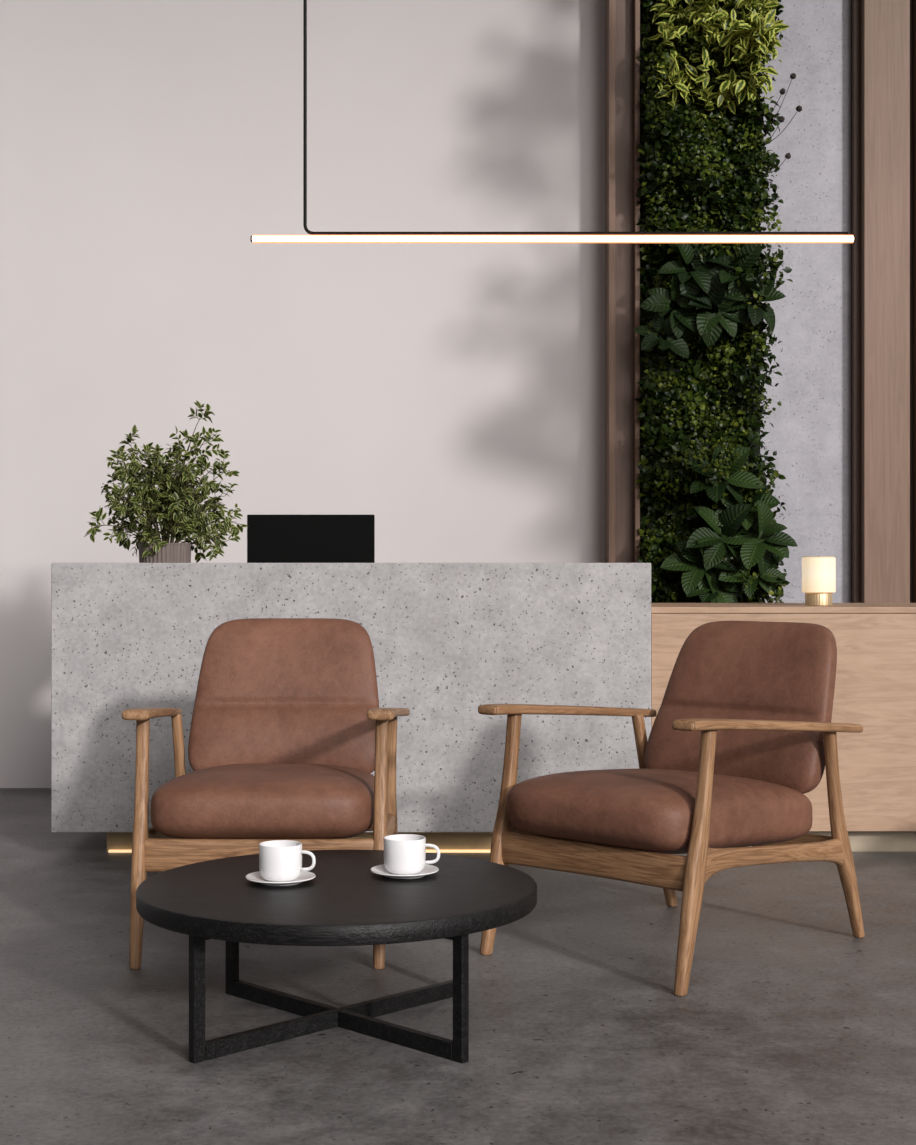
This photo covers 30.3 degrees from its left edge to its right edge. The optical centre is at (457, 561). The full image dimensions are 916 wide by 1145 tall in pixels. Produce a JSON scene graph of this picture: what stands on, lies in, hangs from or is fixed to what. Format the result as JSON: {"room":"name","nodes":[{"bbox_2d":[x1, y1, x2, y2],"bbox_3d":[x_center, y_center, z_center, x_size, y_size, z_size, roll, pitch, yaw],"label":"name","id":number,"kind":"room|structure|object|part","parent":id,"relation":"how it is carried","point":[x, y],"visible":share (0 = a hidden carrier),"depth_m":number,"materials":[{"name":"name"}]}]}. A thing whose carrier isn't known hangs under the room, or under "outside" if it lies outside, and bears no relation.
{"room":"lobby","nodes":[
{"label":"lobby","id":0,"kind":"room"},
{"bbox_2d":[0,0,604,787],"bbox_3d":[0.000,-1.590,8.375,14.000,5.400,0.150,0,0,0],"label":"wall","id":1,"kind":"structure","parent":0,"point":[451,395],"depth_m":8.30,"materials":[{"name":"paint"}]},
{"bbox_2d":[605,0,614,562],"bbox_3d":[0.740,-1.590,8.200,0.031,5.400,0.200,0,0,0],"label":"trim","id":2,"kind":"structure","parent":1,"relation":"attached to","point":[609,4],"depth_m":8.10,"materials":[{"name":"brown wood"}]},
{"bbox_2d":[615,0,633,562],"bbox_3d":[0.800,-1.590,8.213,0.090,5.400,0.175,0,0,0],"label":"trim","id":3,"kind":"structure","parent":1,"relation":"attached to","point":[624,9],"depth_m":8.12,"materials":[{"name":"brown wood"}]},
{"bbox_2d":[634,0,639,562],"bbox_3d":[0.857,-1.590,8.180,0.023,5.400,0.240,0,0,0],"label":"trim","id":4,"kind":"structure","parent":1,"relation":"attached to","point":[636,2],"depth_m":8.06,"materials":[{"name":"brown wood"}]},
{"bbox_2d":[760,0,850,602],"bbox_3d":[1.692,-1.590,8.287,0.465,5.400,0.025,0,0,0],"label":"wall panel","id":5,"kind":"object","parent":1,"relation":"attached to","point":[810,435],"depth_m":8.28,"materials":[{"name":"concrete"}]},
{"bbox_2d":[851,0,859,602],"bbox_3d":[1.942,-1.590,8.260,0.030,5.400,0.080,0,0,0],"label":"trim","id":6,"kind":"structure","parent":1,"relation":"attached to","point":[855,4],"depth_m":8.22,"materials":[{"name":"brown wood"}]},
{"bbox_2d":[860,0,909,602],"bbox_3d":[2.070,-1.590,8.225,0.221,5.400,0.150,0,0,0],"label":"wall panel","id":7,"kind":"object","parent":1,"relation":"attached to","point":[884,24],"depth_m":8.15,"materials":[{"name":"brown wood"}]},
{"bbox_2d":[910,0,912,602],"bbox_3d":[2.199,-1.590,8.260,0.033,5.400,0.080,0,0,0],"label":"trim","id":8,"kind":"structure","parent":1,"relation":"attached to","point":[911,1],"depth_m":8.22,"materials":[{"name":"brown wood"}]},
{"bbox_2d":[913,0,915,602],"bbox_3d":[2.409,-1.590,8.225,0.383,5.400,0.150,0,0,0],"label":"trim","id":9,"kind":"structure","parent":1,"relation":"attached to","point":[914,1],"depth_m":8.21,"materials":[{"name":"brown wood"}]},
{"bbox_2d":[0,788,915,1144],"bbox_3d":[0.000,1.160,3.150,14.000,0.100,10.300,0,0,0],"label":"floor","id":10,"kind":"structure","parent":0,"point":[790,1027],"depth_m":4.09,"materials":[{"name":"concrete"}]},
{"bbox_2d":[122,618,409,968],"bbox_3d":[-0.549,0.647,5.087,0.787,0.925,0.974,0,0,0],"label":"armchair","id":11,"kind":"object","parent":10,"relation":"on","point":[289,730],"visible":0.95,"depth_m":5.31,"materials":[{"name":"brown leather"}]},
{"bbox_3d":[-0.882,0.773,4.681,0.040,0.674,0.161,0,0,0],"label":"leg","id":12,"kind":"part","parent":11,"relation":"part of","materials":[{"name":"brown wood"}]},
{"bbox_3d":[-0.893,0.451,5.035,0.079,0.090,0.833,0,0,-1],"label":"armrest","id":13,"kind":"part","parent":11,"relation":"part of","materials":[{"name":"brown wood"}]},
{"bbox_3d":[-0.883,0.807,5.058,0.033,0.151,0.715,0,0,0],"label":"rail","id":14,"kind":"part","parent":11,"relation":"part of","materials":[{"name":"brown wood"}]},
{"bbox_3d":[-0.885,0.795,5.434,0.044,0.630,0.211,0,0,0],"label":"leg","id":15,"kind":"part","parent":11,"relation":"part of","materials":[{"name":"brown wood"}]},
{"bbox_3d":[-0.549,0.811,4.675,0.636,0.091,0.028,0,0,0],"label":"rail","id":16,"kind":"part","parent":11,"relation":"part of","materials":[{"name":"brown wood"}]},
{"bbox_2d":[151,763,373,838],"bbox_3d":[-0.549,0.702,4.994,0.628,0.220,0.762,0,0,0],"label":"seat cushion","id":17,"kind":"object","parent":11,"relation":"on","point":[213,800],"depth_m":4.64,"materials":[{"name":"leather"}]},
{"bbox_3d":[-0.549,0.435,5.441,0.610,0.500,0.266,0,0,0],"label":"backrest","id":18,"kind":"part","parent":11,"relation":"part of","materials":[{"name":"leather"}]},
{"bbox_3d":[-0.216,0.773,4.681,0.040,0.674,0.161,0,0,0],"label":"leg","id":19,"kind":"part","parent":11,"relation":"part of","materials":[{"name":"brown wood"}]},
{"bbox_3d":[-0.205,0.451,5.035,0.079,0.090,0.833,0,0,1],"label":"armrest","id":20,"kind":"part","parent":11,"relation":"part of","materials":[{"name":"brown wood"}]},
{"bbox_3d":[-0.215,0.807,5.058,0.033,0.151,0.715,0,0,0],"label":"rail","id":21,"kind":"part","parent":11,"relation":"part of","materials":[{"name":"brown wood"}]},
{"bbox_3d":[-0.213,0.795,5.434,0.044,0.630,0.211,0,0,0],"label":"leg","id":22,"kind":"part","parent":11,"relation":"part of","materials":[{"name":"brown wood"}]},
{"bbox_2d":[136,850,536,1063],"bbox_3d":[-0.287,0.940,4.050,0.952,0.341,0.952,0,0,0],"label":"coffee table","id":23,"kind":"object","parent":10,"relation":"on","point":[346,903],"visible":0.93,"depth_m":3.86,"materials":[{"name":"black wood"}]},
{"bbox_3d":[-0.580,0.963,3.757,0.022,0.294,0.031,0,0,45],"label":"leg","id":24,"kind":"part","parent":23,"relation":"part of","materials":[{"name":"black wood"}]},
{"bbox_3d":[-0.580,0.963,4.343,0.031,0.294,0.022,0,0,45],"label":"leg","id":25,"kind":"part","parent":23,"relation":"part of","materials":[{"name":"black wood"}]},
{"bbox_2d":[246,871,315,885],"bbox_3d":[-0.426,0.762,4.065,0.168,0.014,0.168,0,0,0],"label":"saucer","id":26,"kind":"object","parent":23,"relation":"on","point":[305,875],"visible":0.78,"depth_m":4.05,"materials":[{"name":"white ceramic"}]},
{"bbox_2d":[259,840,315,881],"bbox_3d":[-0.419,0.720,4.057,0.103,0.086,0.126,0,0,-42],"label":"coffee cup","id":27,"kind":"object","parent":26,"relation":"on","point":[279,860],"visible":1,"depth_m":4.03,"materials":[{"name":"white ceramic"}]},
{"bbox_2d":[371,864,438,878],"bbox_3d":[-0.131,0.762,4.155,0.168,0.014,0.168,0,0,0],"label":"saucer","id":28,"kind":"object","parent":23,"relation":"on","point":[380,869],"visible":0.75,"depth_m":4.14,"materials":[{"name":"white ceramic"}]},
{"bbox_2d":[384,834,439,874],"bbox_3d":[-0.123,0.720,4.147,0.126,0.086,0.103,0,0,43],"label":"coffee cup","id":29,"kind":"object","parent":28,"relation":"on","point":[404,854],"visible":1,"depth_m":4.12,"materials":[{"name":"white ceramic"}]},
{"bbox_3d":[0.006,0.963,3.757,0.031,0.294,0.022,0,0,45],"label":"leg","id":30,"kind":"part","parent":23,"relation":"part of","materials":[{"name":"black wood"}]},
{"bbox_2d":[51,563,650,852],"bbox_3d":[-0.403,0.556,6.770,2.263,1.107,0.800,0,0,0],"label":"reception desk","id":31,"kind":"object","parent":10,"relation":"on","point":[449,640],"visible":0.62,"depth_m":6.37,"materials":[{"name":"concrete"}]},
{"bbox_2d":[84,400,247,562],"bbox_3d":[-1.147,-0.150,6.675,0.616,0.961,0.444,0,0,0],"label":"potted shrub","id":32,"kind":"object","parent":31,"relation":"on","point":[166,504],"visible":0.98,"depth_m":6.64,"materials":[{"name":"green plant"}]},
{"bbox_2d":[138,543,191,562],"bbox_3d":[-1.165,0.128,6.720,0.212,0.405,0.212,0,0,0],"label":"pot","id":33,"kind":"object","parent":32,"relation":"on","point":[154,552],"depth_m":6.63,"materials":[{"name":"ceramic"}]},
{"bbox_2d":[247,515,374,562],"bbox_3d":[-0.590,0.070,6.770,0.510,0.520,0.180,0,0,0],"label":"computer monitor","id":34,"kind":"object","parent":31,"relation":"on","point":[270,538],"visible":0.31,"depth_m":6.77,"materials":[{"name":"black plastic"}]},
{"bbox_2d":[478,621,864,995],"bbox_3d":[0.643,0.647,4.903,0.787,0.925,0.974,0,0,43],"label":"armchair","id":35,"kind":"object","parent":10,"relation":"on","point":[742,729],"visible":0.98,"depth_m":4.80,"materials":[{"name":"brown leather"}]},
{"bbox_3d":[0.123,0.773,4.828,0.040,0.674,0.161,0,0,43],"label":"leg","id":36,"kind":"part","parent":35,"relation":"part of","materials":[{"name":"brown wood"}]},
{"bbox_3d":[0.377,0.807,5.107,0.033,0.151,0.715,0,0,43],"label":"rail","id":37,"kind":"part","parent":35,"relation":"part of","materials":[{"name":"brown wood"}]},
{"bbox_3d":[0.354,0.451,5.097,0.079,0.090,0.833,0,0,41],"label":"armrest","id":38,"kind":"part","parent":35,"relation":"part of","materials":[{"name":"brown wood"}]},
{"bbox_3d":[0.364,0.811,4.599,0.636,0.091,0.028,0,0,42],"label":"rail","id":39,"kind":"part","parent":35,"relation":"part of","materials":[{"name":"brown wood"}]},
{"bbox_3d":[0.629,0.795,5.385,0.044,0.630,0.211,0,0,43],"label":"leg","id":40,"kind":"part","parent":35,"relation":"part of","materials":[{"name":"brown wood"}]},
{"bbox_2d":[507,768,812,853],"bbox_3d":[0.580,0.702,4.834,0.628,0.220,0.762,0,0,43],"label":"seat cushion","id":41,"kind":"object","parent":35,"relation":"on","point":[641,810],"depth_m":4.61,"materials":[{"name":"leather"}]},
{"bbox_3d":[0.614,0.773,4.378,0.040,0.674,0.161,0,0,43],"label":"leg","id":42,"kind":"part","parent":35,"relation":"part of","materials":[{"name":"brown wood"}]},
{"bbox_3d":[0.882,0.435,5.164,0.610,0.500,0.266,0,0,43],"label":"backrest","id":43,"kind":"part","parent":35,"relation":"part of","materials":[{"name":"leather"}]},
{"bbox_3d":[0.861,0.451,4.632,0.079,0.090,0.833,0,0,44],"label":"armrest","id":44,"kind":"part","parent":35,"relation":"part of","materials":[{"name":"brown wood"}]},
{"bbox_3d":[0.869,0.807,4.656,0.033,0.151,0.715,0,0,42],"label":"rail","id":45,"kind":"part","parent":35,"relation":"part of","materials":[{"name":"brown wood"}]},
{"bbox_3d":[0.878,0.835,5.160,0.636,0.060,0.026,0,0,42],"label":"rail","id":46,"kind":"part","parent":35,"relation":"part of","materials":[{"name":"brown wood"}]},
{"bbox_3d":[1.125,0.795,4.932,0.044,0.630,0.211,0,0,43],"label":"leg","id":47,"kind":"part","parent":35,"relation":"part of","materials":[{"name":"brown wood"}]},
{"bbox_2d":[651,603,915,851],"bbox_3d":[1.865,0.640,6.720,2.269,0.940,0.640,0,0,0],"label":"sideboard","id":48,"kind":"object","parent":10,"relation":"on","point":[875,681],"visible":0.36,"depth_m":6.40,"materials":[{"name":"brown wood"}]},
{"bbox_2d":[802,556,835,605],"bbox_3d":[1.413,0.074,6.620,0.130,0.192,0.130,0,0,0],"label":"table lamp","id":49,"kind":"object","parent":48,"relation":"on","point":[818,572],"visible":1,"depth_m":6.57,"materials":[{"name":"white glass"}]},
{"bbox_2d":[634,0,801,602],"bbox_3d":[1.212,-1.540,7.965,0.778,5.300,0.600,0,0,0],"label":"garden","id":50,"kind":"object","parent":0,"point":[709,531],"visible":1,"depth_m":7.94,"materials":[{"name":"green plant"}]},
{"bbox_2d":[634,312,692,357],"bbox_3d":[0.979,-1.059,7.890,0.293,0.217,0.148,0,0,-9],"label":"rubber plant","id":51,"kind":"object","parent":50,"relation":"on","point":[677,336],"depth_m":7.90,"materials":[{"name":"green plant"}]},
{"bbox_2d":[639,273,708,338],"bbox_3d":[1.006,-1.199,7.883,0.321,0.323,0.099,0,0,-7],"label":"rubber plant","id":52,"kind":"object","parent":50,"relation":"on","point":[687,294],"depth_m":7.87,"materials":[{"name":"green plant"}]},
{"bbox_2d":[658,243,720,301],"bbox_3d":[1.086,-1.350,7.850,0.313,0.290,0.115,0,0,0],"label":"rubber plant","id":53,"kind":"object","parent":50,"relation":"on","point":[685,286],"depth_m":7.86,"materials":[{"name":"green plant"}]},
{"bbox_2d":[660,539,736,594],"bbox_3d":[1.123,0.033,7.832,0.362,0.283,0.153,0,0,0],"label":"plant","id":54,"kind":"object","parent":50,"relation":"on","point":[698,578],"depth_m":7.85,"materials":[{"name":"green plant"}]},
{"bbox_2d":[680,273,748,346],"bbox_3d":[1.206,-1.168,7.854,0.346,0.332,0.117,0,0,-8],"label":"rubber plant","id":55,"kind":"object","parent":50,"relation":"on","point":[732,303],"depth_m":7.87,"materials":[{"name":"green plant"}]},
{"bbox_2d":[686,561,742,602],"bbox_3d":[1.211,0.138,7.882,0.291,0.285,0.142,0,0,0],"label":"plant","id":56,"kind":"object","parent":50,"relation":"on","point":[703,581],"depth_m":7.86,"materials":[{"name":"green plant"}]},
{"bbox_2d":[680,444,763,507],"bbox_3d":[1.220,-0.389,7.825,0.360,0.316,0.169,0,0,-20],"label":"plant","id":57,"kind":"object","parent":50,"relation":"on","point":[728,488],"depth_m":7.85,"materials":[{"name":"green plant"}]},
{"bbox_2d":[686,504,765,572],"bbox_3d":[1.255,-0.109,7.819,0.413,0.323,0.160,0,0,0],"label":"plant","id":58,"kind":"object","parent":50,"relation":"on","point":[739,549],"depth_m":7.84,"materials":[{"name":"green plant"}]},
{"bbox_2d":[706,243,767,302],"bbox_3d":[1.293,-1.346,7.829,0.312,0.284,0.156,0,0,0],"label":"rubber plant","id":59,"kind":"object","parent":50,"relation":"on","point":[721,268],"depth_m":7.86,"materials":[{"name":"green plant"}]},
{"bbox_2d":[714,483,779,536],"bbox_3d":[1.337,-0.242,7.849,0.323,0.253,0.136,0,0,0],"label":"plant","id":60,"kind":"object","parent":50,"relation":"on","point":[736,515],"depth_m":7.84,"materials":[{"name":"green plant"}]},
{"bbox_2d":[718,276,785,331],"bbox_3d":[1.377,-1.205,7.859,0.302,0.250,0.153,0,0,-9],"label":"rubber plant","id":61,"kind":"object","parent":50,"relation":"on","point":[732,302],"depth_m":7.87,"materials":[{"name":"green plant"}]},
{"bbox_2d":[718,552,785,597],"bbox_3d":[1.362,0.027,7.856,0.318,0.284,0.126,0,0,0],"label":"plant","id":62,"kind":"object","parent":50,"relation":"on","point":[732,577],"depth_m":7.85,"materials":[{"name":"green plant"}]},
{"bbox_2d":[720,500,797,574],"bbox_3d":[1.397,-0.108,7.830,0.361,0.354,0.202,0,0,0],"label":"plant","id":63,"kind":"object","parent":50,"relation":"on","point":[741,549],"depth_m":7.84,"materials":[{"name":"green plant"}]},
{"bbox_3d":[0.000,-4.340,6.825,14.000,0.100,3.250,0,0,0],"label":"ceiling","id":64,"kind":"structure","parent":0,"visible":0},
{"bbox_2d":[250,0,855,242],"bbox_3d":[0.303,-2.654,5.400,1.931,3.271,0.120,0,0,0],"label":"pendant light","id":65,"kind":"object","parent":64,"relation":"hanging from","point":[314,237],"visible":1,"depth_m":5.39,"materials":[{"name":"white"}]}
]}

